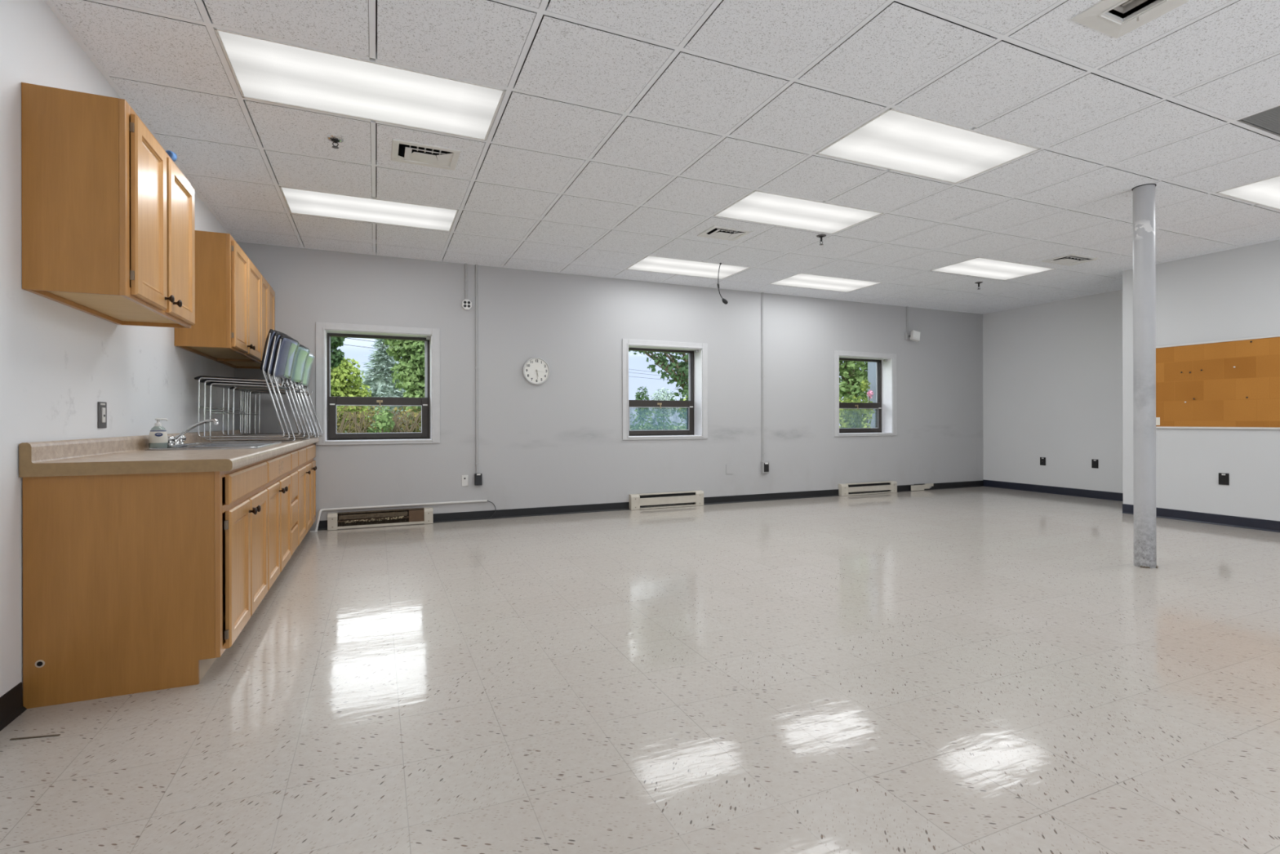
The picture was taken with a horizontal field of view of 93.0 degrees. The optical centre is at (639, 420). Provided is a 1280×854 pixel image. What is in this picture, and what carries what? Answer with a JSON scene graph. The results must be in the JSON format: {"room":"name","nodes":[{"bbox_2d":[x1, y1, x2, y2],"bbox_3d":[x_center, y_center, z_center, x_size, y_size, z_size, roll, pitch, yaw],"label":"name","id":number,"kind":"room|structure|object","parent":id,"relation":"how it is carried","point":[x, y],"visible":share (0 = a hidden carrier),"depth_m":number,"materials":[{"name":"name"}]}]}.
{"room":"empty classroom","nodes":[
{"label":"empty classroom","id":0,"kind":"room"},
{"bbox_2d":[0,0,235,697],"bbox_3d":[-1.919,-0.338,1.255,0.200,2.934,9.030,0,0,-23],"label":"wall","id":1,"kind":"structure","parent":0,"point":[58,361],"depth_m":2.32,"materials":[{"name":"grey paint"}]},
{"bbox_2d":[0,681,26,731],"bbox_3d":[-1.143,0.977,-0.250,0.016,0.100,5.255,0,0,-23],"label":"baseboard","id":2,"kind":"structure","parent":1,"relation":"attached to","point":[11,707],"depth_m":2.09,"materials":[{"name":"black plastic"}]},
{"bbox_2d":[97,401,106,427],"bbox_3d":[-2.472,-0.023,2.796,0.013,0.120,0.084,0,0,-23],"label":"wall outlet","id":3,"kind":"object","parent":1,"relation":"attached to","point":[102,406],"visible":1,"depth_m":2.78,"materials":[{"name":"grey plastic"}]},
{"bbox_2d":[102,407,105,422],"bbox_3d":[-2.471,-0.023,2.797,0.006,0.068,0.032,0,0,-23],"label":"socket","id":4,"kind":"object","parent":3,"relation":"attached to","point":[103,408],"depth_m":2.79,"materials":[{"name":"white plastic"}]},
{"bbox_2d":[21,82,195,328],"bbox_3d":[-2.223,-0.837,2.643,0.349,0.738,0.886,0,0,-23],"label":"upper cabinet","id":5,"kind":"object","parent":1,"relation":"attached to","point":[108,215],"visible":1,"depth_m":2.27,"materials":[{"name":"brown wood"}]},
{"bbox_2d":[165,150,177,161],"bbox_3d":[-2.187,-1.229,2.829,0.046,0.046,0.024,0,0,3],"label":"tape roll","id":6,"kind":"object","parent":5,"relation":"on","point":[173,156],"visible":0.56,"depth_m":2.82,"materials":[{"name":"blue plastic"}]},
{"bbox_2d":[174,230,261,361],"bbox_3d":[-2.966,-0.835,4.352,0.349,0.738,1.035,0,0,-23],"label":"upper cabinet","id":7,"kind":"object","parent":1,"relation":"attached to","point":[227,326],"visible":0.91,"depth_m":3.92,"materials":[{"name":"brown wood"}]},
{"bbox_2d":[216,270,275,368],"bbox_3d":[-3.319,-0.834,5.164,0.349,0.738,0.732,0,0,-23],"label":"upper cabinet","id":8,"kind":"object","parent":1,"relation":"attached to","point":[268,294],"visible":0.26,"depth_m":5.15,"materials":[{"name":"brown wood"}]},
{"bbox_2d":[234,229,982,530],"bbox_3d":[0.756,-0.345,7.488,10.078,2.934,0.270,0,0,-23],"label":"wall","id":9,"kind":"structure","parent":0,"point":[557,441],"depth_m":6.79,"materials":[{"name":"grey paint"}]},
{"bbox_2d":[315,321,439,444],"bbox_3d":[-2.576,-0.343,6.021,1.107,1.152,0.274,0,0,-23],"label":"window","id":10,"kind":"structure","parent":9,"relation":"in","point":[326,405],"depth_m":5.99,"materials":[{"name":"paint"}]},
{"bbox_2d":[327,506,433,530],"bbox_3d":[-2.500,0.952,5.885,0.936,0.153,0.071,0,0,-23],"label":"baseboard heater","id":11,"kind":"object","parent":9,"relation":"attached to","point":[357,519],"visible":1,"depth_m":5.87,"materials":[{"name":"beige metal"}]},
{"bbox_2d":[309,499,495,532],"bbox_3d":[-2.272,0.929,5.965,1.705,0.203,0.104,0,0,-23],"label":"pipe","id":12,"kind":"object","parent":9,"relation":"attached to","point":[478,500],"visible":1,"depth_m":5.93,"materials":[{"name":"white plastic"}]},
{"bbox_2d":[462,475,468,485],"bbox_3d":[-1.794,0.620,6.227,0.066,0.110,0.008,0,0,-23],"label":"plate","id":13,"kind":"object","parent":9,"relation":"attached to","point":[464,477],"visible":1,"depth_m":6.22,"materials":[{"name":"white plastic"}]},
{"bbox_2d":[464,263,467,299],"bbox_3d":[-1.781,-1.422,6.228,0.034,0.365,0.020,0,0,-23],"label":"conduit","id":14,"kind":"object","parent":9,"relation":"attached to","point":[465,264],"visible":1,"depth_m":6.22,"materials":[{"name":"white metal"}]},
{"bbox_2d":[461,299,471,310],"bbox_3d":[-1.773,-1.181,6.215,0.096,0.104,0.050,0,0,-23],"label":"outlet box","id":15,"kind":"object","parent":9,"relation":"attached to","point":[466,304],"visible":1,"depth_m":6.20,"materials":[{"name":"white plastic"}]},
{"bbox_2d":[475,264,478,473],"bbox_3d":[-1.685,-0.528,6.269,0.032,2.153,0.020,0,0,-23],"label":"conduit","id":16,"kind":"object","parent":9,"relation":"attached to","point":[476,265],"visible":1,"depth_m":6.26,"materials":[{"name":"metal"}]},
{"bbox_2d":[474,473,482,485],"bbox_3d":[-1.667,0.610,6.261,0.072,0.120,0.046,0,0,-23],"label":"outlet box","id":17,"kind":"object","parent":9,"relation":"attached to","point":[477,477],"visible":1,"depth_m":6.24,"materials":[{"name":"black plastic"}]},
{"bbox_2d":[522,357,550,384],"bbox_3d":[-1.109,-0.527,6.511,0.296,0.296,0.036,0,0,-23],"label":"wall clock","id":18,"kind":"object","parent":9,"relation":"attached to","point":[536,371],"visible":1,"depth_m":6.50,"materials":[{"name":"white plastic"}]},
{"bbox_2d":[317,480,983,530],"bbox_3d":[1.119,0.977,7.489,9.019,0.088,0.016,0,0,-23],"label":"baseboard","id":19,"kind":"structure","parent":9,"relation":"attached to","point":[526,512],"depth_m":6.85,"materials":[{"name":"black plastic"}]},
{"bbox_2d":[622,338,707,439],"bbox_3d":[0.260,-0.351,7.254,1.112,1.152,0.274,0,0,-23],"label":"window","id":20,"kind":"structure","parent":9,"relation":"in","point":[696,406],"depth_m":7.32,"materials":[{"name":"paint"}]},
{"bbox_2d":[629,490,703,510],"bbox_3d":[0.320,0.934,7.111,0.942,0.174,0.071,0,0,-23],"label":"baseboard heater","id":21,"kind":"object","parent":9,"relation":"attached to","point":[691,498],"visible":1,"depth_m":7.08,"materials":[{"name":"beige metal"}]},
{"bbox_2d":[725,463,733,474],"bbox_3d":[1.102,0.604,7.487,0.095,0.122,0.007,0,0,-23],"label":"blank plate","id":22,"kind":"object","parent":9,"relation":"attached to","point":[729,468],"visible":1,"depth_m":7.48,"materials":[{"name":"grey paint"}]},
{"bbox_2d":[760,292,764,461],"bbox_3d":[1.553,-0.547,7.677,0.036,2.133,0.020,0,0,-23],"label":"conduit","id":23,"kind":"object","parent":9,"relation":"attached to","point":[762,293],"visible":1,"depth_m":7.67,"materials":[{"name":"metal"}]},
{"bbox_2d":[760,461,768,473],"bbox_3d":[1.582,0.593,7.671,0.096,0.147,0.052,0,0,-23],"label":"outlet box","id":24,"kind":"object","parent":9,"relation":"attached to","point":[764,464],"visible":1,"depth_m":7.65,"materials":[{"name":"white plastic"}]},
{"bbox_2d":[764,462,768,471],"bbox_3d":[1.593,0.595,7.652,0.072,0.114,0.006,0,0,-23],"label":"receptacle","id":25,"kind":"object","parent":24,"relation":"attached to","point":[766,464],"depth_m":7.65,"materials":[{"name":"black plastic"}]},
{"bbox_2d":[833,350,897,436],"bbox_3d":[3.061,-0.358,8.472,1.112,1.152,0.274,0,0,-23],"label":"window","id":26,"kind":"structure","parent":9,"relation":"in","point":[885,406],"depth_m":8.56,"materials":[{"name":"paint"}]},
{"bbox_2d":[838,480,897,496],"bbox_3d":[3.134,0.934,8.335,0.986,0.158,0.071,0,0,-23],"label":"baseboard heater","id":27,"kind":"object","parent":9,"relation":"attached to","point":[891,486],"visible":1,"depth_m":8.30,"materials":[{"name":"beige metal"}]},
{"bbox_2d":[906,306,908,331],"bbox_3d":[3.812,-1.445,8.660,0.036,0.348,0.020,0,0,-23],"label":"conduit","id":28,"kind":"object","parent":9,"relation":"attached to","point":[907,307],"visible":1,"depth_m":8.65,"materials":[{"name":"white metal"}]},
{"bbox_2d":[904,329,920,342],"bbox_3d":[3.871,-1.192,8.616,0.194,0.165,0.126,0,0,-10],"label":"wall speaker","id":29,"kind":"object","parent":9,"relation":"attached to","point":[914,335],"visible":1,"depth_m":8.58,"materials":[{"name":"grey plastic"}]},
{"bbox_2d":[913,330,919,338],"bbox_3d":[3.905,-1.203,8.572,0.121,0.120,0.026,0,0,-10],"label":"grille","id":30,"kind":"object","parent":29,"relation":"attached to","point":[916,334],"depth_m":8.57,"materials":[{"name":"white plastic"}]},
{"bbox_2d":[0,486,1279,853],"bbox_3d":[2.555,1.077,3.361,10.078,0.120,9.330,0,0,-23],"label":"floor","id":31,"kind":"structure","parent":0,"point":[975,669],"depth_m":2.23,"materials":[{"name":"tile"}]},
{"bbox_2d":[9,733,60,740],"bbox_3d":[-1.960,1.027,1.969,0.136,0.003,0.006,0,0,-11],"label":"metal strip","id":32,"kind":"object","parent":31,"relation":"on","point":[57,735],"visible":1,"depth_m":1.97,"materials":[{"name":"silver metal"}]},
{"bbox_2d":[22,459,267,708],"bbox_3d":[-2.091,0.616,2.733,0.642,0.828,0.969,0,0,-23],"label":"base cabinet","id":33,"kind":"object","parent":31,"relation":"on","point":[136,583],"visible":0.91,"depth_m":2.29,"materials":[{"name":"brown wood"}]},
{"bbox_2d":[18,429,319,477],"bbox_3d":[-2.597,0.142,3.915,0.636,0.122,3.583,0,0,-23],"label":"countertop","id":34,"kind":"structure","parent":33,"relation":"on","point":[127,455],"depth_m":2.38,"materials":[{"name":"laminate"}]},
{"bbox_2d":[167,418,218,448],"bbox_3d":[-2.515,0.071,3.432,0.244,0.159,0.260,0,0,-23],"label":"faucet","id":35,"kind":"object","parent":34,"relation":"on","point":[177,441],"visible":0.92,"depth_m":3.40,"materials":[{"name":"silver metal"}]},
{"bbox_2d":[145,441,281,450],"bbox_3d":[-2.450,0.229,3.569,0.487,0.171,0.875,0,0,-23],"label":"sink","id":36,"kind":"object","parent":34,"relation":"in","point":[242,445],"visible":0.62,"depth_m":3.56,"materials":[{"name":"silver metal"}]},
{"bbox_2d":[148,417,168,448],"bbox_3d":[-2.563,0.070,3.231,0.078,0.161,0.069,0,0,9],"label":"soap bottle","id":37,"kind":"object","parent":36,"relation":"on","point":[157,437],"visible":0.97,"depth_m":3.21,"materials":[{"name":"grey plastic"}]},
{"bbox_2d":[205,334,310,442],"bbox_3d":[-2.723,-0.218,4.363,0.540,0.745,0.457,0,0,-17],"label":"chair","id":38,"kind":"object","parent":34,"relation":"on","point":[286,348],"visible":0.98,"depth_m":4.26,"materials":[{"name":"black plastic"}]},
{"bbox_2d":[200,332,305,440],"bbox_3d":[-2.750,-0.236,4.347,0.540,0.745,0.457,0,0,-17],"label":"chair","id":39,"kind":"object","parent":38,"relation":"on","point":[276,337],"visible":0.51,"depth_m":4.18,"materials":[{"name":"black plastic"}]},
{"bbox_2d":[194,328,300,437],"bbox_3d":[-2.777,-0.255,4.331,0.540,0.745,0.457,0,0,-17],"label":"chair","id":40,"kind":"object","parent":39,"relation":"on","point":[271,333],"visible":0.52,"depth_m":4.17,"materials":[{"name":"silver metal"}]},
{"bbox_2d":[229,345,319,439],"bbox_3d":[-2.906,-0.217,4.855,0.540,0.745,0.457,0,0,-19],"label":"chair","id":41,"kind":"object","parent":34,"relation":"on","point":[303,353],"visible":0.7,"depth_m":4.83,"materials":[{"name":"black plastic"}]},
{"bbox_2d":[226,343,315,436],"bbox_3d":[-2.933,-0.236,4.839,0.540,0.745,0.457,0,0,-19],"label":"chair","id":42,"kind":"object","parent":41,"relation":"on","point":[299,389],"visible":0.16,"depth_m":4.97,"materials":[{"name":"grey metal"}]},
{"bbox_2d":[222,342,311,434],"bbox_3d":[-2.960,-0.254,4.823,0.540,0.745,0.457,0,0,-19],"label":"chair","id":43,"kind":"object","parent":42,"relation":"on","point":[240,409],"visible":0.17,"depth_m":4.98,"materials":[{"name":"silver metal"}]},
{"bbox_2d":[244,353,322,436],"bbox_3d":[-3.121,-0.217,5.340,0.540,0.745,0.457,0,0,-21],"label":"chair","id":44,"kind":"object","parent":34,"relation":"on","point":[311,357],"visible":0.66,"depth_m":5.33,"materials":[{"name":"black plastic"}]},
{"bbox_2d":[241,382,319,435],"bbox_3d":[-3.148,-0.235,5.323,0.540,0.745,0.457,0,0,-21],"label":"chair","id":45,"kind":"object","parent":44,"relation":"on","point":[310,433],"visible":0.16,"depth_m":5.41,"materials":[{"name":"grey metal"}]},
{"bbox_2d":[263,451,291,591],"bbox_3d":[-2.459,0.617,3.602,0.642,0.828,0.914,0,0,-23],"label":"base cabinet","id":46,"kind":"object","parent":31,"relation":"on","point":[278,486],"visible":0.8,"depth_m":3.63,"materials":[{"name":"brown wood"}]},
{"bbox_2d":[288,449,297,555],"bbox_3d":[-2.727,0.617,4.190,0.610,0.828,0.374,0,0,-23],"label":"base cabinet","id":47,"kind":"object","parent":31,"relation":"on","point":[294,454],"visible":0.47,"depth_m":4.29,"materials":[{"name":"brown wood"}]},
{"bbox_2d":[295,446,311,545],"bbox_3d":[-2.891,0.618,4.618,0.642,0.828,0.538,0,0,-23],"label":"base cabinet","id":48,"kind":"object","parent":31,"relation":"on","point":[301,469],"visible":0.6,"depth_m":4.74,"materials":[{"name":"brown wood"}]},
{"bbox_2d":[303,443,316,532],"bbox_3d":[-3.144,0.618,5.214,0.642,0.828,0.754,0,0,-23],"label":"base cabinet","id":49,"kind":"object","parent":31,"relation":"on","point":[310,464],"visible":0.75,"depth_m":5.30,"materials":[{"name":"brown wood"}]},
{"bbox_2d":[911,483,933,490],"bbox_3d":[4.065,0.963,8.753,0.439,0.092,0.014,0,0,-23],"label":"heater remnant","id":50,"kind":"object","parent":31,"relation":"on","point":[927,486],"visible":1,"depth_m":8.74,"materials":[{"name":"beige metal"}]},
{"bbox_2d":[1131,183,1158,568],"bbox_3d":[3.505,-0.302,4.222,0.136,2.634,0.140,0,0,-23],"label":"steel column","id":51,"kind":"structure","parent":31,"relation":"on","point":[1144,195],"depth_m":4.17,"materials":[{"name":"paint"}]},
{"bbox_2d":[44,0,1279,314],"bbox_3d":[2.597,-1.816,3.372,10.178,0.402,9.310,0,0,-23],"label":"ceiling","id":52,"kind":"structure","parent":0,"point":[620,131],"depth_m":3.33,"materials":[{"name":"tile"}]},
{"bbox_2d":[327,135,343,148],"bbox_3d":[-1.738,-1.581,3.467,0.084,0.051,0.084,0,0,-23],"label":"sprinkler","id":53,"kind":"object","parent":52,"relation":"attached to","point":[334,139],"visible":1,"depth_m":3.46,"materials":[{"name":"silver metal"}]},
{"bbox_2d":[213,27,506,140],"bbox_3d":[-1.313,-1.650,2.987,1.190,0.093,0.581,0,0,-23],"label":"ceiling light","id":54,"kind":"object","parent":52,"relation":"attached to","point":[264,69],"visible":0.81,"depth_m":2.95,"materials":[{"name":"white plastic"}]},
{"bbox_2d":[279,186,458,231],"bbox_3d":[-2.043,-1.648,4.664,1.190,0.093,0.581,0,0,-23],"label":"ceiling light","id":55,"kind":"object","parent":52,"relation":"attached to","point":[298,201],"visible":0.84,"depth_m":4.63,"materials":[{"name":"white plastic"}]},
{"bbox_2d":[391,138,460,170],"bbox_3d":[-1.299,-1.641,3.676,0.377,0.091,0.305,0,0,-23],"label":"ceiling vent","id":56,"kind":"object","parent":52,"relation":"in","point":[402,151],"visible":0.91,"depth_m":3.70,"materials":[{"name":"white metal"}]},
{"bbox_2d":[626,247,751,279],"bbox_3d":[0.510,-1.655,6.438,1.190,0.093,0.581,0,0,-23],"label":"ceiling light","id":57,"kind":"object","parent":52,"relation":"attached to","point":[649,263],"visible":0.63,"depth_m":6.42,"materials":[{"name":"white plastic"}]},
{"bbox_2d":[628,256,746,278],"bbox_3d":[0.510,-1.615,6.438,1.170,0.005,0.561,0,0,-23],"label":"diffuser","id":58,"kind":"object","parent":57,"relation":"attached to","point":[649,264],"depth_m":6.42,"materials":[{"name":"white plastic"}]},
{"bbox_2d":[717,262,728,304],"bbox_3d":[0.846,-1.403,6.236,0.124,0.420,0.044,0,0,-23],"label":"cable","id":59,"kind":"object","parent":52,"relation":"hanging from","point":[725,301],"visible":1,"depth_m":6.23,"materials":[{"name":"black plastic"}]},
{"bbox_2d":[697,217,751,240],"bbox_3d":[0.727,-1.647,5.231,0.374,0.091,0.292,0,0,-23],"label":"ceiling vent","id":60,"kind":"object","parent":52,"relation":"in","point":[715,231],"visible":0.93,"depth_m":5.25,"materials":[{"name":"white metal"}]},
{"bbox_2d":[713,180,883,234],"bbox_3d":[1.239,-1.657,4.761,1.190,0.093,0.581,0,0,-23],"label":"ceiling light","id":61,"kind":"object","parent":52,"relation":"attached to","point":[757,206],"visible":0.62,"depth_m":4.74,"materials":[{"name":"white plastic"}]},
{"bbox_2d":[816,234,826,244],"bbox_3d":[1.587,-1.575,5.315,0.084,0.081,0.084,0,0,-23],"label":"sprinkler","id":62,"kind":"object","parent":52,"relation":"attached to","point":[820,236],"visible":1,"depth_m":5.31,"materials":[{"name":"grey metal"}]},
{"bbox_2d":[768,271,881,292],"bbox_3d":[2.187,-1.659,7.168,1.190,0.093,0.581,0,0,-23],"label":"ceiling light","id":63,"kind":"object","parent":52,"relation":"attached to","point":[799,280],"visible":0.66,"depth_m":7.16,"materials":[{"name":"white plastic"}]},
{"bbox_2d":[816,96,1040,183],"bbox_3d":[1.725,-1.658,3.643,1.190,0.093,0.581,0,0,-23],"label":"ceiling light","id":64,"kind":"object","parent":52,"relation":"attached to","point":[895,140],"visible":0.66,"depth_m":3.60,"materials":[{"name":"white plastic"}]},
{"bbox_2d":[974,281,982,289],"bbox_3d":[3.989,-1.581,7.151,0.084,0.081,0.084,0,0,-23],"label":"sprinkler","id":65,"kind":"object","parent":52,"relation":"attached to","point":[977,282],"visible":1,"depth_m":7.14,"materials":[{"name":"grey metal"}]},
{"bbox_2d":[929,252,1055,279],"bbox_3d":[3.791,-1.663,6.535,1.190,0.093,0.581,0,0,-23],"label":"ceiling light","id":66,"kind":"object","parent":52,"relation":"attached to","point":[980,267],"visible":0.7,"depth_m":6.52,"materials":[{"name":"white plastic"}]},
{"bbox_2d":[1041,253,1100,266],"bbox_3d":[4.350,-1.656,6.135,0.444,0.091,0.300,0,0,-23],"label":"ceiling vent","id":67,"kind":"object","parent":52,"relation":"in","point":[1068,260],"visible":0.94,"depth_m":6.15,"materials":[{"name":"white metal"}]},
{"bbox_2d":[1071,0,1189,38],"bbox_3d":[1.921,-1.645,2.388,0.305,0.120,0.248,0,0,-23],"label":"ceiling vent","id":68,"kind":"object","parent":52,"relation":"in","point":[1101,17],"visible":1,"depth_m":2.42,"materials":[{"name":"white metal"}]},
{"bbox_2d":[1216,175,1279,210],"bbox_3d":[4.763,-1.666,4.299,1.190,0.093,0.581,0,0,-23],"label":"ceiling light","id":69,"kind":"object","parent":52,"relation":"attached to","point":[1266,193],"visible":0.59,"depth_m":4.34,"materials":[{"name":"white plastic"}]},
{"bbox_2d":[1237,105,1279,136],"bbox_3d":[3.609,-1.645,3.133,0.581,0.050,0.581,0,0,-23],"label":"ceiling vent","id":70,"kind":"object","parent":52,"relation":"in","point":[1268,120],"visible":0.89,"depth_m":3.29,"materials":[{"name":"white metal"}]},
{"bbox_2d":[982,289,1123,493],"bbox_3d":[5.851,-0.359,8.158,0.200,2.934,2.564,0,0,-23],"label":"wall","id":71,"kind":"structure","parent":0,"point":[1052,371],"depth_m":8.31,"materials":[{"name":"grey paint"}]},
{"bbox_2d":[1040,457,1045,465],"bbox_3d":[5.609,0.573,8.458,0.009,0.112,0.078,0,0,-23],"label":"wall outlet","id":72,"kind":"object","parent":71,"relation":"attached to","point":[1042,460],"visible":1,"depth_m":8.45,"materials":[{"name":"black plastic"}]},
{"bbox_2d":[982,479,1123,501],"bbox_3d":[5.735,0.958,8.161,0.016,0.100,2.464,0,0,-23],"label":"baseboard","id":73,"kind":"structure","parent":71,"relation":"attached to","point":[1006,485],"depth_m":8.29,"materials":[{"name":"black plastic"}]},
{"bbox_2d":[1091,458,1098,468],"bbox_3d":[5.875,0.563,7.844,0.009,0.114,0.078,0,0,-23],"label":"wall outlet","id":74,"kind":"object","parent":71,"relation":"attached to","point":[1095,463],"visible":1,"depth_m":7.84,"materials":[{"name":"black plastic"}]},
{"bbox_2d":[1122,238,1279,520],"bbox_3d":[7.142,-0.362,3.850,1.267,2.934,6.567,0,0,-23],"label":"wall","id":75,"kind":"structure","parent":0,"point":[1234,293],"depth_m":5.89,"materials":[{"name":"grey paint"}]},
{"bbox_2d":[1122,503,1279,532],"bbox_3d":[6.699,0.956,3.769,0.416,0.100,6.373,0,0,-23],"label":"baseboard","id":76,"kind":"structure","parent":75,"relation":"attached to","point":[1190,516],"depth_m":5.88,"materials":[{"name":"black plastic"}]},
{"bbox_2d":[1155,334,1279,429],"bbox_3d":[5.841,-0.342,5.229,0.018,0.850,2.433,0,0,-23],"label":"cork board","id":77,"kind":"object","parent":75,"relation":"attached to","point":[1220,391],"visible":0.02,"depth_m":5.84,"materials":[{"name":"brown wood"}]},
{"bbox_2d":[1155,417,1159,425],"bbox_3d":[5.369,0.012,6.314,0.002,0.081,0.060,0,0,-23],"label":"paper tag","id":78,"kind":"object","parent":77,"relation":"attached to","point":[1157,419],"visible":0.64,"depth_m":6.30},
{"bbox_2d":[1218,472,1229,484],"bbox_3d":[5.592,0.564,5.820,0.009,0.112,0.078,0,0,-23],"label":"wall outlet","id":79,"kind":"object","parent":75,"relation":"attached to","point":[1224,478],"visible":1,"depth_m":5.82,"materials":[{"name":"black plastic"}]},
{"label":"outside","id":80,"kind":"structure","parent":0,"visible":0},
{"bbox_2d":[630,425,840,430],"bbox_3d":[5.786,1.333,24.322,150.000,0.150,200.000,0,0,-23],"label":"ground","id":81,"kind":"structure","parent":80,"point":[676,428],"depth_m":96.14,"materials":[{"name":"green plant"}]},
{"bbox_2d":[330,337,347,368],"bbox_3d":[-9.256,-0.797,17.784,1.803,4.241,1.091,0,0,-23],"label":"shade tree","id":82,"kind":"object","parent":81,"relation":"on","point":[336,356],"visible":0.2,"depth_m":17.78,"materials":[{"name":"green plant"}]},
{"bbox_2d":[330,357,372,431],"bbox_3d":[-11.799,-0.710,23.201,2.882,4.104,2.139,0,0,-23],"label":"leafy tree","id":83,"kind":"object","parent":81,"relation":"on","point":[342,381],"visible":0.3,"depth_m":23.16,"materials":[{"name":"green plant"}]},
{"bbox_2d":[337,405,421,432],"bbox_3d":[-5.331,0.546,12.382,4.298,1.900,1.134,0,0,-23],"label":"hedge","id":84,"kind":"object","parent":81,"relation":"on","point":[362,424],"visible":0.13,"depth_m":12.11,"materials":[{"name":"green plant"}]},
{"bbox_2d":[366,405,395,432],"bbox_3d":[-4.969,0.491,11.588,0.576,1.592,0.516,0,0,-23],"label":"shrub","id":85,"kind":"object","parent":81,"relation":"on","point":[384,423],"visible":0.7,"depth_m":11.53,"materials":[{"name":"green plant"}]},
{"bbox_2d":[345,338,420,432],"bbox_3d":[-14.745,-1.714,35.105,5.604,6.056,5.280,0,0,-43],"label":"spruce tree","id":86,"kind":"object","parent":81,"relation":"on","point":[380,380],"visible":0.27,"depth_m":34.48,"materials":[{"name":"green plant"}]},
{"bbox_2d":[382,339,424,424],"bbox_3d":[-5.589,-0.818,16.125,2.705,4.230,2.045,0,0,-23],"label":"maple tree","id":87,"kind":"object","parent":81,"relation":"on","point":[410,368],"visible":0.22,"depth_m":15.45,"materials":[{"name":"green plant"}]},
{"bbox_2d":[345,337,662,379],"bbox_3d":[-7.661,-2.630,57.736,0.314,7.850,72.425,0,0,33],"label":"power line","id":88,"kind":"object","parent":81,"relation":"on","point":[348,338],"visible":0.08,"depth_m":41.52,"materials":[{"name":"black metal"}]},
{"bbox_2d":[635,386,649,430],"bbox_3d":[0.275,-1.389,72.082,1.955,5.324,1.898,0,0,-2],"label":"tree","id":89,"kind":"object","parent":81,"relation":"on","point":[638,394],"visible":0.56,"depth_m":71.89,"materials":[{"name":"green plant"}]},
{"bbox_2d":[630,407,686,430],"bbox_3d":[0.595,0.482,13.525,2.324,1.580,1.094,0,0,-43],"label":"shrub","id":90,"kind":"object","parent":81,"relation":"on","point":[647,425],"visible":0.21,"depth_m":13.06,"materials":[{"name":"green plant"}]},
{"bbox_2d":[628,351,688,417],"bbox_3d":[1.151,-2.446,17.051,4.066,7.491,2.690,0,0,-23],"label":"oak tree","id":91,"kind":"object","parent":81,"relation":"on","point":[681,377],"visible":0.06,"depth_m":16.56,"materials":[{"name":"green plant"}]},
{"bbox_2d":[650,387,676,430],"bbox_3d":[2.829,-1.342,73.181,3.498,5.217,2.697,0,0,-23],"label":"tree","id":92,"kind":"object","parent":81,"relation":"on","point":[669,410],"visible":0.64,"depth_m":72.73,"materials":[{"name":"green plant"}]},
{"bbox_2d":[675,395,687,421],"bbox_3d":[6.253,-0.933,72.479,4.032,4.380,2.967,0,0,-23],"label":"tree","id":93,"kind":"object","parent":81,"relation":"on","point":[684,399],"visible":0.08,"depth_m":71.93,"materials":[{"name":"green plant"}]},
{"bbox_2d":[839,360,867,410],"bbox_3d":[5.262,-2.287,16.152,4.154,7.100,2.751,0,0,-26],"label":"tree","id":94,"kind":"object","parent":81,"relation":"on","point":[851,375],"visible":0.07,"depth_m":15.54,"materials":[{"name":"green plant"}]},
{"bbox_2d":[839,394,867,427],"bbox_3d":[4.680,0.344,13.545,1.625,1.835,0.838,0,0,-31],"label":"shrub","id":95,"kind":"object","parent":81,"relation":"on","point":[853,417],"visible":0.35,"depth_m":13.29,"materials":[{"name":"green plant"}]},
{"bbox_2d":[859,378,875,427],"bbox_3d":[4.244,0.246,11.341,0.272,2.033,0.250,0,0,28],"label":"bush","id":96,"kind":"object","parent":81,"relation":"on","point":[870,393],"visible":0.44,"depth_m":11.34,"materials":[{"name":"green plant"}]},
{"bbox_2d":[867,361,875,427],"bbox_3d":[6.811,-0.494,11.494,4.340,3.600,2.250,0,0,-23],"label":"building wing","id":97,"kind":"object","parent":81,"relation":"on","point":[871,365],"visible":0.02,"depth_m":11.55,"materials":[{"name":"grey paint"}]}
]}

